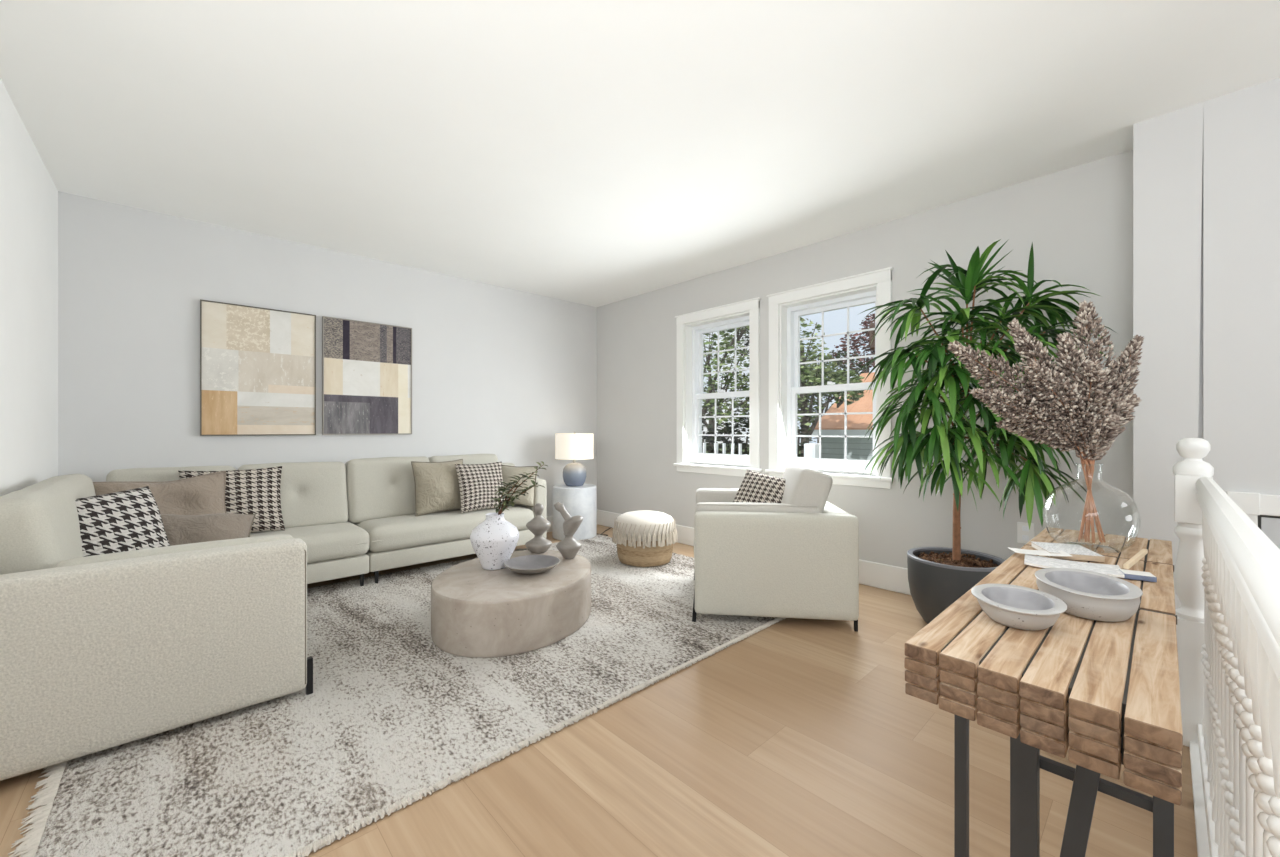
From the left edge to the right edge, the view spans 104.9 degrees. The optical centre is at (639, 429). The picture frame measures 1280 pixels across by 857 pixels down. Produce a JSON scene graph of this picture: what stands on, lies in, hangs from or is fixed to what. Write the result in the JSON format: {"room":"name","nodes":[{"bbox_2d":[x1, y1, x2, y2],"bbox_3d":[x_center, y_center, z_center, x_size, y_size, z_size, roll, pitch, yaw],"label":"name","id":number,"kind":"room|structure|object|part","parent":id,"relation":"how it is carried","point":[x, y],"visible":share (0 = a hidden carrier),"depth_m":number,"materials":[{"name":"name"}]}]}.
{"room":"living room","nodes":[
{"label":"living room","id":0,"kind":"room"},
{"bbox_2d":[0,78,57,496],"bbox_3d":[-2.309,-0.160,1.634,0.120,2.420,3.142,0,0,-43],"label":"wall","id":1,"kind":"structure","parent":0,"point":[28,192],"depth_m":2.23,"materials":[{"name":"white paint"}]},
{"bbox_2d":[58,191,596,515],"bbox_3d":[-1.928,-0.160,4.238,4.233,2.420,0.140,0,0,-43],"label":"wall","id":2,"kind":"structure","parent":0,"point":[499,371],"depth_m":3.48,"materials":[{"name":"white paint"}]},
{"bbox_2d":[200,299,315,435],"bbox_3d":[-2.650,-0.407,3.444,0.641,0.891,0.034,0,0,-43],"label":"painting","id":3,"kind":"object","parent":2,"relation":"attached to","point":[258,365],"visible":1,"depth_m":3.41,"materials":[{"name":"paper"}]},
{"bbox_2d":[322,316,411,434],"bbox_3d":[-2.151,-0.408,3.911,0.638,0.889,0.034,0,0,-43],"label":"painting","id":4,"kind":"object","parent":2,"relation":"attached to","point":[367,366],"visible":1,"depth_m":3.88,"materials":[{"name":"paper"}]},
{"bbox_2d":[547,516,551,531],"bbox_3d":[-1.910,0.968,4.148,3.897,0.165,0.016,0,0,-43],"label":"baseboard","id":5,"kind":"structure","parent":2,"relation":"attached to","point":[549,518],"depth_m":5.06,"materials":[{"name":"white paint"}]},
{"bbox_2d":[0,524,1197,856],"bbox_3d":[-0.578,1.110,0.691,7.100,0.120,7.200,0,0,-43],"label":"floor","id":6,"kind":"structure","parent":0,"point":[797,737],"depth_m":1.47,"materials":[{"name":"brown wood"}]},
{"bbox_2d":[0,454,546,780],"bbox_3d":[-1.587,0.628,3.021,2.819,0.844,2.019,0,0,-43],"label":"sectional sofa","id":7,"kind":"object","parent":6,"relation":"on","point":[104,651],"visible":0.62,"depth_m":1.69,"materials":[{"name":"fabric"}]},
{"bbox_2d":[0,474,94,574],"bbox_3d":[-2.397,0.452,2.014,0.235,0.480,1.247,0,0,-43],"label":"cushion","id":8,"kind":"object","parent":7,"relation":"on","point":[40,526],"depth_m":1.62,"materials":[{"name":"fabric"}]},
{"bbox_2d":[74,486,169,556],"bbox_3d":[-2.183,0.457,2.028,0.244,0.414,0.362,0,0,9],"label":"throw pillow","id":9,"kind":"object","parent":7,"relation":"on","point":[128,520],"visible":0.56,"depth_m":2.01,"materials":[{"name":"fabric"}]},
{"bbox_3d":[-1.651,0.723,1.667,0.865,0.584,0.128,0,0,-43],"label":"arm","id":10,"kind":"part","parent":7,"relation":"part of","materials":[{"name":"fabric"}]},
{"bbox_2d":[92,471,227,514],"bbox_3d":[-2.498,0.448,2.586,0.218,0.427,0.558,0,0,42],"label":"throw pillow","id":11,"kind":"object","parent":7,"relation":"on","point":[204,494],"visible":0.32,"depth_m":2.63,"materials":[{"name":"beige fabric"}]},
{"bbox_2d":[105,465,236,482],"bbox_3d":[-2.799,0.453,2.968,0.582,0.462,0.239,0,0,-43],"label":"cushion","id":12,"kind":"object","parent":7,"relation":"on","point":[158,475],"depth_m":2.87,"materials":[{"name":"fabric"}]},
{"bbox_2d":[161,514,255,545],"bbox_3d":[-2.149,0.521,2.383,0.448,0.260,0.185,0,0,-35],"label":"throw pillow","id":13,"kind":"object","parent":7,"relation":"on","point":[181,529],"visible":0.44,"depth_m":2.38,"materials":[{"name":"beige fabric"}]},
{"bbox_2d":[178,466,284,531],"bbox_3d":[-2.493,0.441,3.022,0.501,0.410,0.168,0,0,-45],"label":"throw pillow","id":14,"kind":"object","parent":7,"relation":"on","point":[253,491],"visible":0.56,"depth_m":3.06,"materials":[{"name":"fabric"}]},
{"bbox_2d":[238,462,347,527],"bbox_3d":[-2.366,0.454,3.373,0.619,0.463,0.235,0,0,-43],"label":"cushion","id":15,"kind":"object","parent":7,"relation":"on","point":[312,493],"depth_m":3.37,"materials":[{"name":"fabric"}]},
{"bbox_2d":[250,521,368,563],"bbox_3d":[-2.469,0.740,3.016,1.350,0.190,0.586,0,0,-43],"label":"seat cushion","id":16,"kind":"object","parent":7,"relation":"on","point":[327,542],"depth_m":3.17,"materials":[{"name":"fabric"}]},
{"bbox_3d":[-1.306,0.974,1.944,0.022,0.148,0.025,0,0,-43],"label":"leg","id":17,"kind":"part","parent":7,"relation":"part of","materials":[{"name":"black metal"}]},
{"bbox_3d":[-1.850,0.998,3.274,0.024,0.096,0.024,0,0,-43],"label":"leg","id":18,"kind":"part","parent":7,"relation":"part of","materials":[{"name":"black metal"}]},
{"bbox_3d":[-1.788,0.998,3.339,0.024,0.096,0.024,0,0,-43],"label":"leg","id":19,"kind":"part","parent":7,"relation":"part of","materials":[{"name":"black metal"}]},
{"bbox_2d":[344,456,429,522],"bbox_3d":[-1.928,0.446,3.784,0.594,0.475,0.237,0,0,-43],"label":"cushion","id":20,"kind":"object","parent":7,"relation":"on","point":[374,488],"depth_m":3.65,"materials":[{"name":"fabric"}]},
{"bbox_2d":[411,459,462,515],"bbox_3d":[-1.567,0.444,3.865,0.189,0.413,0.428,0,0,35],"label":"throw pillow","id":21,"kind":"object","parent":7,"relation":"on","point":[437,489],"visible":0.9,"depth_m":3.77,"materials":[{"name":"fabric"}]},
{"bbox_2d":[352,505,533,551],"bbox_3d":[-1.522,0.740,3.909,1.276,0.190,0.576,0,0,-43],"label":"seat cushion","id":22,"kind":"object","parent":7,"relation":"on","point":[404,531],"depth_m":3.58,"materials":[{"name":"fabric"}]},
{"bbox_2d":[428,454,497,464],"bbox_3d":[-1.496,0.445,4.187,0.603,0.477,0.238,0,0,-43],"label":"cushion","id":23,"kind":"object","parent":7,"relation":"on","point":[468,459],"depth_m":4.16,"materials":[{"name":"fabric"}]},
{"bbox_2d":[455,461,506,512],"bbox_3d":[-1.276,0.456,3.978,0.148,0.380,0.421,0,0,41],"label":"throw pillow","id":24,"kind":"object","parent":7,"relation":"on","point":[478,483],"visible":0.89,"depth_m":3.90,"materials":[{"name":"fabric"}]},
{"bbox_3d":[-1.710,0.580,4.199,1.380,0.540,0.130,0,0,-43],"label":"frame","id":25,"kind":"part","parent":7,"relation":"part of","materials":[{"name":"fabric"}]},
{"bbox_2d":[502,465,537,506],"bbox_3d":[-1.052,0.476,4.231,0.386,0.347,0.172,0,0,28],"label":"throw pillow","id":26,"kind":"object","parent":7,"relation":"on","point":[508,472],"visible":0.54,"depth_m":4.16,"materials":[{"name":"fabric"}]},
{"bbox_3d":[-1.055,0.687,4.422,0.128,0.536,0.648,0,0,-43],"label":"arm","id":27,"kind":"part","parent":7,"relation":"part of","materials":[{"name":"fabric"}]},
{"bbox_2d":[8,534,785,856],"bbox_3d":[-0.806,1.040,2.877,3.378,0.017,2.431,0,0,-43],"label":"area rug","id":28,"kind":"object","parent":6,"relation":"on","point":[391,718],"visible":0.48,"depth_m":1.73,"materials":[{"name":"carpet"}]},
{"bbox_2d":[431,550,590,657],"bbox_3d":[-0.682,0.907,2.716,0.800,0.260,0.978,0,0,15],"label":"coffee table","id":29,"kind":"object","parent":28,"relation":"on","point":[477,612],"visible":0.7,"depth_m":2.35,"materials":[{"name":"stone"}]},
{"bbox_2d":[470,512,518,569],"bbox_3d":[-0.823,0.626,2.792,0.268,0.302,0.268,0,0,-43],"label":"ceramic vase","id":30,"kind":"object","parent":29,"relation":"on","point":[494,540],"visible":0.98,"depth_m":2.71,"materials":[{"name":"white ceramic"}]},
{"bbox_2d":[490,461,547,514],"bbox_3d":[-0.684,0.470,2.793,0.330,0.576,0.221,0,0,-22],"label":"leafy sprig","id":31,"kind":"object","parent":30,"relation":"in","point":[503,502],"visible":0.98,"depth_m":2.80,"materials":[{"name":"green plant"}]},
{"bbox_2d":[504,555,559,573],"bbox_3d":[-0.595,0.753,2.723,0.306,0.049,0.306,0,0,-43],"label":"shallow dish","id":32,"kind":"object","parent":29,"relation":"on","point":[528,564],"visible":1,"depth_m":2.77,"materials":[{"name":"grey ceramic"}]},
{"bbox_2d":[525,503,551,553],"bbox_3d":[-0.647,0.622,3.140,0.168,0.310,0.168,0,0,-43],"label":"figurine","id":33,"kind":"object","parent":29,"relation":"on","point":[538,525],"visible":1,"depth_m":3.10,"materials":[{"name":"beige ceramic"}]},
{"bbox_2d":[554,502,582,558],"bbox_3d":[-0.431,0.607,2.986,0.156,0.341,0.156,0,0,-43],"label":"figurine","id":34,"kind":"object","parent":29,"relation":"on","point":[568,547],"visible":1,"depth_m":2.95,"materials":[{"name":"beige ceramic"}]},
{"bbox_2d":[612,510,677,566],"bbox_3d":[0.039,0.844,3.911,0.520,0.387,0.519,0,0,-43],"label":"pouf","id":35,"kind":"object","parent":28,"relation":"on","point":[643,538],"visible":1,"depth_m":3.72,"materials":[{"name":"fabric"}]},
{"bbox_2d":[615,510,674,540],"bbox_3d":[0.039,0.744,3.911,0.476,0.187,0.476,0,0,-43],"label":"cushion","id":36,"kind":"object","parent":35,"relation":"on","point":[642,525],"depth_m":3.73,"materials":[{"name":"fabric"}]},
{"bbox_2d":[692,464,858,631],"bbox_3d":[0.756,0.632,2.991,0.865,0.836,0.808,0,0,7],"label":"armchair","id":37,"kind":"object","parent":28,"relation":"on","point":[797,556],"visible":0.97,"depth_m":2.60,"materials":[{"name":"fabric"}]},
{"bbox_3d":[0.301,0.945,2.674,0.038,0.211,0.016,0,0,7],"label":"leg","id":38,"kind":"part","parent":37,"relation":"part of","materials":[{"name":"black metal"}]},
{"bbox_2d":[732,469,784,502],"bbox_3d":[0.762,0.455,3.041,0.252,0.387,0.491,0,0,-41],"label":"throw pillow","id":39,"kind":"object","parent":37,"relation":"on","point":[755,487],"visible":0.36,"depth_m":3.06,"materials":[{"name":"fabric"}]},
{"bbox_3d":[0.722,0.721,2.647,0.850,0.548,0.118,0,0,7],"label":"arm","id":40,"kind":"part","parent":37,"relation":"part of","materials":[{"name":"fabric"}]},
{"bbox_2d":[781,464,830,512],"bbox_3d":[0.947,0.440,2.963,0.291,0.452,0.536,0,0,7],"label":"cushion","id":41,"kind":"object","parent":37,"relation":"on","point":[806,490],"depth_m":2.70,"materials":[{"name":"white fabric"}]},
{"bbox_3d":[1.120,0.724,2.946,0.128,0.543,0.590,0,0,7],"label":"frame","id":42,"kind":"part","parent":37,"relation":"part of","materials":[{"name":"fabric"}]},
{"bbox_3d":[1.129,1.012,2.572,0.016,0.075,0.022,0,0,7],"label":"leg","id":43,"kind":"part","parent":37,"relation":"part of","materials":[{"name":"black metal"}]},
{"bbox_2d":[552,484,596,539],"bbox_3d":[-0.644,0.800,4.854,0.432,0.500,0.432,0,0,-43],"label":"side table","id":44,"kind":"object","parent":6,"relation":"on","point":[577,500],"visible":0.77,"depth_m":4.68,"materials":[{"name":"stone"}]},
{"bbox_2d":[555,432,611,535],"bbox_3d":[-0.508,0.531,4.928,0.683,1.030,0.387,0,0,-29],"label":"table lamp","id":45,"kind":"object","parent":44,"relation":"on","point":[574,446],"visible":0.99,"depth_m":4.74,"materials":[{"name":"white fabric"}]},
{"bbox_3d":[-0.646,0.159,4.859,0.374,0.247,0.374,0,0,-43],"label":"lamp shade","id":46,"kind":"part","parent":45,"relation":"part of","materials":[{"name":"white fabric"}]},
{"bbox_2d":[854,239,1119,622],"bbox_3d":[1.693,0.050,2.513,1.100,2.000,0.739,0,0,2],"label":"potted tree","id":47,"kind":"object","parent":6,"relation":"on","point":[938,577],"visible":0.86,"depth_m":2.45,"materials":[{"name":"green plant"}]},
{"bbox_3d":[1.702,0.869,2.653,0.458,0.362,0.458,0,0,-43],"label":"pot","id":48,"kind":"part","parent":47,"relation":"part of","materials":[{"name":"grey ceramic"}]},
{"bbox_2d":[904,527,1182,856],"bbox_3d":[1.082,0.706,1.212,1.494,0.691,0.322,0,0,-43],"label":"console table","id":49,"kind":"object","parent":6,"relation":"on","point":[1108,692],"visible":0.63,"depth_m":0.81,"materials":[{"name":"brown wood"}]},
{"bbox_3d":[0.676,0.750,1.034,0.022,0.600,0.022,0,0,-43],"label":"leg","id":50,"kind":"part","parent":49,"relation":"part of","materials":[{"name":"grey metal"}]},
{"bbox_2d":[971,584,1066,630],"bbox_3d":[0.715,0.338,0.933,0.144,0.043,0.176,0,0,33],"label":"oval bowl","id":51,"kind":"object","parent":49,"relation":"on","point":[1018,607],"visible":1,"depth_m":0.92,"materials":[{"name":"grey ceramic"}]},
{"bbox_3d":[0.728,0.750,0.931,0.025,0.600,0.041,0,0,-43],"label":"leg","id":52,"kind":"part","parent":49,"relation":"part of","materials":[{"name":"grey metal"}]},
{"bbox_2d":[1030,541,1104,561],"bbox_3d":[1.233,0.351,1.427,0.120,0.016,0.150,0,0,21],"label":"book","id":53,"kind":"object","parent":49,"relation":"on","point":[1078,552],"visible":0.89,"depth_m":1.39,"materials":[{"name":"paper"}]},
{"bbox_2d":[1024,554,1124,577],"bbox_3d":[1.125,0.354,1.285,0.190,0.010,0.115,0,0,39],"label":"open magazine","id":54,"kind":"object","parent":49,"relation":"on","point":[1032,560],"visible":0.8,"depth_m":1.28,"materials":[{"name":"paper"}]},
{"bbox_2d":[1007,547,1071,555],"bbox_3d":[1.125,0.345,1.388,0.130,0.004,0.060,0,0,18],"label":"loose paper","id":55,"kind":"object","parent":54,"relation":"on","point":[1023,551],"visible":1,"depth_m":1.38,"materials":[{"name":"white paper"}]},
{"bbox_2d":[1035,568,1142,621],"bbox_3d":[0.906,0.334,1.000,0.160,0.052,0.219,0,0,33],"label":"oval bowl","id":56,"kind":"object","parent":49,"relation":"on","point":[1086,594],"visible":0.94,"depth_m":0.96,"materials":[{"name":"grey ceramic"}]},
{"bbox_2d":[1043,463,1140,552],"bbox_3d":[1.373,0.231,1.504,0.221,0.258,0.221,0,0,-43],"label":"glass vase","id":57,"kind":"object","parent":49,"relation":"on","point":[1113,549],"visible":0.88,"depth_m":1.48,"materials":[{"name":"clear glass"}]},
{"bbox_2d":[947,340,1094,533],"bbox_3d":[1.157,0.037,1.469,0.515,0.601,0.123,0,0,-7],"label":"stem","id":58,"kind":"object","parent":57,"relation":"in","point":[968,356],"visible":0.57,"depth_m":1.44,"materials":[{"name":"brown plant"}]},
{"bbox_2d":[969,388,1091,541],"bbox_3d":[1.167,0.108,1.455,0.456,0.460,0.099,0,0,-13],"label":"stem","id":59,"kind":"object","parent":57,"relation":"in","point":[997,400],"visible":0.87,"depth_m":1.43,"materials":[{"name":"plant"}]},
{"bbox_2d":[995,419,1094,542],"bbox_3d":[1.236,0.144,1.509,0.293,0.389,0.093,0,0,-4],"label":"stem","id":60,"kind":"object","parent":57,"relation":"in","point":[1013,428],"visible":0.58,"depth_m":1.49,"materials":[{"name":"beige plant"}]},
{"bbox_2d":[1007,318,1105,541],"bbox_3d":[1.296,-0.011,1.542,0.239,0.697,0.101,0,0,20],"label":"stem","id":61,"kind":"object","parent":57,"relation":"in","point":[1025,344],"visible":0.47,"depth_m":1.55,"materials":[{"name":"brown plant"}]},
{"bbox_2d":[1024,359,1099,538],"bbox_3d":[1.239,0.070,1.439,0.340,0.536,0.114,0,0,-17],"label":"stem","id":62,"kind":"object","parent":57,"relation":"in","point":[1036,373],"visible":0.91,"depth_m":1.41,"materials":[{"name":"beige plant"}]},
{"bbox_2d":[1055,332,1103,538],"bbox_3d":[1.343,0.018,1.501,0.110,0.642,0.120,0,0,-43],"label":"stem","id":63,"kind":"object","parent":57,"relation":"in","point":[1069,355],"visible":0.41,"depth_m":1.50,"materials":[{"name":"brown plant"}]},
{"bbox_2d":[1061,300,1118,541],"bbox_3d":[1.414,-0.042,1.550,0.146,0.760,0.160,0,0,3],"label":"stem","id":64,"kind":"object","parent":57,"relation":"in","point":[1085,316],"visible":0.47,"depth_m":1.55,"materials":[{"name":"brown plant"}]},
{"bbox_2d":[1068,358,1112,542],"bbox_3d":[1.320,0.067,1.450,0.192,0.544,0.111,0,0,-43],"label":"stem","id":65,"kind":"object","parent":57,"relation":"in","point":[1093,371],"visible":0.69,"depth_m":1.42,"materials":[{"name":"beige plant"}]},
{"bbox_2d":[1074,414,1120,541],"bbox_3d":[1.367,0.141,1.471,0.088,0.395,0.117,0,0,-21],"label":"stem","id":66,"kind":"object","parent":57,"relation":"in","point":[1111,428],"visible":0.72,"depth_m":1.45,"materials":[{"name":"beige plant"}]},
{"bbox_2d":[1078,335,1143,540],"bbox_3d":[1.454,0.018,1.518,0.245,0.638,0.092,0,0,-16],"label":"stem","id":67,"kind":"object","parent":57,"relation":"in","point":[1128,358],"visible":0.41,"depth_m":1.51,"materials":[{"name":"brown plant"}]},
{"bbox_2d":[1085,393,1141,542],"bbox_3d":[1.422,0.114,1.491,0.144,0.448,0.093,0,0,24],"label":"stem","id":68,"kind":"object","parent":57,"relation":"in","point":[1123,407],"visible":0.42,"depth_m":1.46,"materials":[{"name":"beige plant"}]},
{"bbox_2d":[1119,569,1156,581],"bbox_3d":[1.209,0.353,1.196,0.056,0.012,0.050,0,0,33],"label":"book","id":69,"kind":"object","parent":49,"relation":"on","point":[1129,574],"visible":0.92,"depth_m":1.18,"materials":[{"name":"paper"}]},
{"bbox_2d":[1123,549,1147,568],"bbox_3d":[1.288,0.334,1.277,0.188,0.026,0.010,0,0,-34],"label":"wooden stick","id":70,"kind":"object","parent":69,"relation":"on","point":[1143,552],"visible":1,"depth_m":1.26,"materials":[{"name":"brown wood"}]},
{"bbox_3d":[0.874,0.750,0.822,0.022,0.600,0.024,0,0,-43],"label":"leg","id":71,"kind":"part","parent":49,"relation":"part of","materials":[{"name":"grey metal"}]},
{"bbox_2d":[1173,438,1279,856],"bbox_3d":[0.940,0.538,0.756,2.647,1.024,0.112,0,0,-44],"label":"stair railing","id":72,"kind":"object","parent":6,"relation":"on","point":[1227,571],"visible":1,"depth_m":0.97,"materials":[{"name":"white paint"}]},
{"bbox_3d":[1.853,0.538,1.649,0.092,1.024,0.092,0,0,-43],"label":"newel post","id":73,"kind":"part","parent":72,"relation":"part of","materials":[{"name":"white paint"}]},
{"bbox_3d":[0.924,1.039,0.740,2.600,0.022,0.075,0,0,-43],"label":"floor plate","id":74,"kind":"part","parent":72,"relation":"part of","materials":[{"name":"white paint"}]},
{"bbox_3d":[0.906,0.980,0.727,2.556,0.040,0.036,0,0,-43],"label":"rail","id":75,"kind":"part","parent":72,"relation":"part of","materials":[{"name":"white paint"}]},
{"bbox_3d":[0.905,0.186,0.727,2.556,0.071,0.041,0,0,-43],"label":"handrail","id":76,"kind":"part","parent":72,"relation":"part of","materials":[{"name":"white paint"}]},
{"bbox_2d":[0,0,1279,306],"bbox_3d":[-0.578,-1.430,0.691,7.100,0.120,7.200,0,0,-43],"label":"ceiling","id":77,"kind":"structure","parent":0,"point":[595,153],"depth_m":2.10,"materials":[{"name":"white paint"}]},
{"bbox_2d":[597,150,1132,567],"bbox_3d":[1.041,-0.160,4.015,0.200,2.420,4.242,0,0,-43],"label":"wall","id":78,"kind":"structure","parent":0,"point":[1078,220],"depth_m":3.11,"materials":[{"name":"white paint"}]},
{"bbox_2d":[673,297,761,476],"bbox_3d":[0.716,-0.338,4.330,0.245,1.445,0.929,0,0,-43],"label":"window","id":79,"kind":"structure","parent":78,"relation":"in","point":[690,337],"depth_m":4.42,"materials":[{"name":"white paint"}]},
{"bbox_3d":[0.679,0.347,4.296,0.145,0.075,0.929,0,0,-43],"label":"sill","id":80,"kind":"part","parent":79,"relation":"part of","materials":[{"name":"white paint"}]},
{"bbox_3d":[0.759,-0.336,4.371,0.105,1.251,0.691,0,0,-43],"label":"frame","id":81,"kind":"part","parent":79,"relation":"part of","materials":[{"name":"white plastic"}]},
{"bbox_3d":[0.745,-0.031,4.357,0.035,0.606,0.635,0,0,-43],"label":"sash","id":82,"kind":"part","parent":79,"relation":"part of","materials":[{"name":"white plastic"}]},
{"bbox_3d":[0.775,-0.609,4.386,0.035,0.649,0.635,0,0,-43],"label":"sash","id":83,"kind":"part","parent":79,"relation":"part of","materials":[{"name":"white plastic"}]},
{"bbox_2d":[597,509,910,594],"bbox_3d":[0.962,0.968,3.941,0.016,0.165,4.242,0,0,-43],"label":"baseboard","id":84,"kind":"structure","parent":78,"relation":"attached to","point":[883,576],"depth_m":3.29,"materials":[{"name":"white paint"}]},
{"bbox_2d":[765,267,894,488],"bbox_3d":[1.394,-0.338,3.605,0.245,1.445,0.950,0,0,-43],"label":"window","id":85,"kind":"structure","parent":78,"relation":"in","point":[880,293],"depth_m":3.64,"materials":[{"name":"white paint"}]},
{"bbox_3d":[1.357,0.347,3.571,0.145,0.075,0.950,0,0,-43],"label":"sill","id":86,"kind":"part","parent":85,"relation":"part of","materials":[{"name":"white paint"}]},
{"bbox_3d":[1.437,-0.336,3.646,0.105,1.251,0.712,0,0,-43],"label":"frame","id":87,"kind":"part","parent":85,"relation":"part of","materials":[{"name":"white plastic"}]},
{"bbox_3d":[1.423,-0.031,3.632,0.035,0.606,0.656,0,0,-43],"label":"sash","id":88,"kind":"part","parent":85,"relation":"part of","materials":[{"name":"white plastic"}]},
{"bbox_3d":[1.454,-0.609,3.661,0.035,0.649,0.656,0,0,-43],"label":"sash","id":89,"kind":"part","parent":85,"relation":"part of","materials":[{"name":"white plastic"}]},
{"bbox_2d":[1017,522,1033,543],"bbox_3d":[2.122,0.568,2.707,0.009,0.115,0.075,0,0,-43],"label":"wall outlet","id":90,"kind":"object","parent":78,"relation":"attached to","point":[1024,535],"visible":0.91,"depth_m":2.71,"materials":[{"name":"white paint"}]},
{"bbox_2d":[1022,526,1028,530],"bbox_3d":[2.119,0.542,2.705,0.003,0.028,0.029,0,0,-43],"label":"socket","id":91,"kind":"object","parent":90,"relation":"attached to","point":[1024,528],"depth_m":2.70,"materials":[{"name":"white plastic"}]},
{"bbox_2d":[1022,535,1028,540],"bbox_3d":[2.119,0.593,2.705,0.003,0.028,0.029,0,0,-43],"label":"socket","id":92,"kind":"object","parent":90,"relation":"attached to","point":[1024,537],"depth_m":2.70,"materials":[{"name":"white plastic"}]},
{"bbox_2d":[1133,102,1202,608],"bbox_3d":[2.457,-0.160,2.294,0.483,2.420,0.206,0,0,-43],"label":"wall column","id":93,"kind":"structure","parent":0,"point":[1167,148],"depth_m":2.14,"materials":[{"name":"white paint"}]},
{"bbox_2d":[1198,77,1279,494],"bbox_3d":[3.400,0.540,1.284,0.480,3.820,2.630,0,0,-43],"label":"wall","id":94,"kind":"structure","parent":0,"point":[1239,356],"depth_m":1.98,"materials":[{"name":"white paint"}]},
{"bbox_2d":[1227,491,1279,548],"bbox_3d":[2.665,1.339,1.657,0.084,2.181,0.880,0,0,-43],"label":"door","id":95,"kind":"structure","parent":94,"relation":"in","point":[1263,510],"depth_m":1.93,"materials":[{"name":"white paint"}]},
{"bbox_3d":[2.688,1.381,1.679,0.012,2.077,0.709,0,0,-43],"label":"panel","id":96,"kind":"part","parent":95,"relation":"part of","materials":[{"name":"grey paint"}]},
{"label":"outside","id":97,"kind":"structure","parent":0,"visible":0},
{"bbox_2d":[706,443,800,456],"bbox_3d":[13.014,2.150,32.712,56.300,0.200,90.000,0,0,-43],"label":"lawn","id":98,"kind":"structure","parent":97,"point":[718,443],"depth_m":51.73,"materials":[{"name":"green plant"}]},
{"bbox_2d":[703,443,741,454],"bbox_3d":[1.366,1.135,8.213,0.065,1.832,0.870,0,0,-43],"label":"fence","id":99,"kind":"object","parent":98,"relation":"on","point":[704,444],"visible":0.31,"depth_m":8.17,"materials":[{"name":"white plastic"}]},
{"bbox_2d":[702,326,748,425],"bbox_3d":[1.762,-0.676,12.335,2.262,5.558,4.097,0,0,-43],"label":"leafy tree","id":100,"kind":"object","parent":98,"relation":"on","point":[707,402],"visible":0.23,"depth_m":11.65,"materials":[{"name":"green plant"}]},
{"bbox_2d":[702,326,748,451],"bbox_3d":[2.989,-1.075,17.898,2.393,6.356,5.549,0,0,-43],"label":"spreading tree","id":101,"kind":"object","parent":98,"relation":"on","point":[738,406],"visible":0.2,"depth_m":17.33,"materials":[{"name":"green plant"}]},
{"bbox_2d":[702,414,817,456],"bbox_3d":[1.192,0.914,11.530,1.175,2.560,6.437,0,0,-43],"label":"hedge","id":102,"kind":"object","parent":98,"relation":"on","point":[727,429],"visible":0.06,"depth_m":10.54,"materials":[{"name":"green plant"}]},
{"bbox_3d":[1.230,1.075,11.585,0.111,2.054,5.540,0,0,-43],"label":"stem","id":103,"kind":"part","parent":102,"relation":"part of","materials":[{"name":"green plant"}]},
{"bbox_2d":[804,443,818,457],"bbox_3d":[2.993,1.140,8.537,0.265,1.820,0.220,0,0,-43],"label":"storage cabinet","id":104,"kind":"object","parent":98,"relation":"on","point":[811,450],"visible":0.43,"depth_m":8.43,"materials":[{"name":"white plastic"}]},
{"bbox_2d":[797,317,864,456],"bbox_3d":[4.014,-0.282,11.302,1.354,4.770,2.245,0,0,-43],"label":"tree","id":105,"kind":"object","parent":98,"relation":"on","point":[808,375],"visible":0.55,"depth_m":11.12,"materials":[{"name":"green plant"}]},
{"bbox_2d":[797,350,865,457],"bbox_3d":[6.033,-0.270,16.709,1.877,4.746,3.020,0,0,-43],"label":"shade tree","id":106,"kind":"object","parent":98,"relation":"on","point":[839,354],"visible":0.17,"depth_m":16.29,"materials":[{"name":"green plant"}]},
{"bbox_2d":[812,323,874,459],"bbox_3d":[10.341,-0.500,11.152,6.260,5.100,10.560,0,0,-43],"label":"neighbouring house","id":107,"kind":"structure","parent":98,"relation":"on","point":[857,424],"depth_m":12.53,"materials":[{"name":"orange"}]},
{"bbox_2d":[831,313,874,372],"bbox_3d":[9.900,-1.404,19.862,2.302,7.012,4.385,0,0,-43],"label":"tree","id":108,"kind":"object","parent":98,"relation":"on","point":[865,325],"visible":0.19,"depth_m":20.29,"materials":[{"name":"green plant"}]}
]}

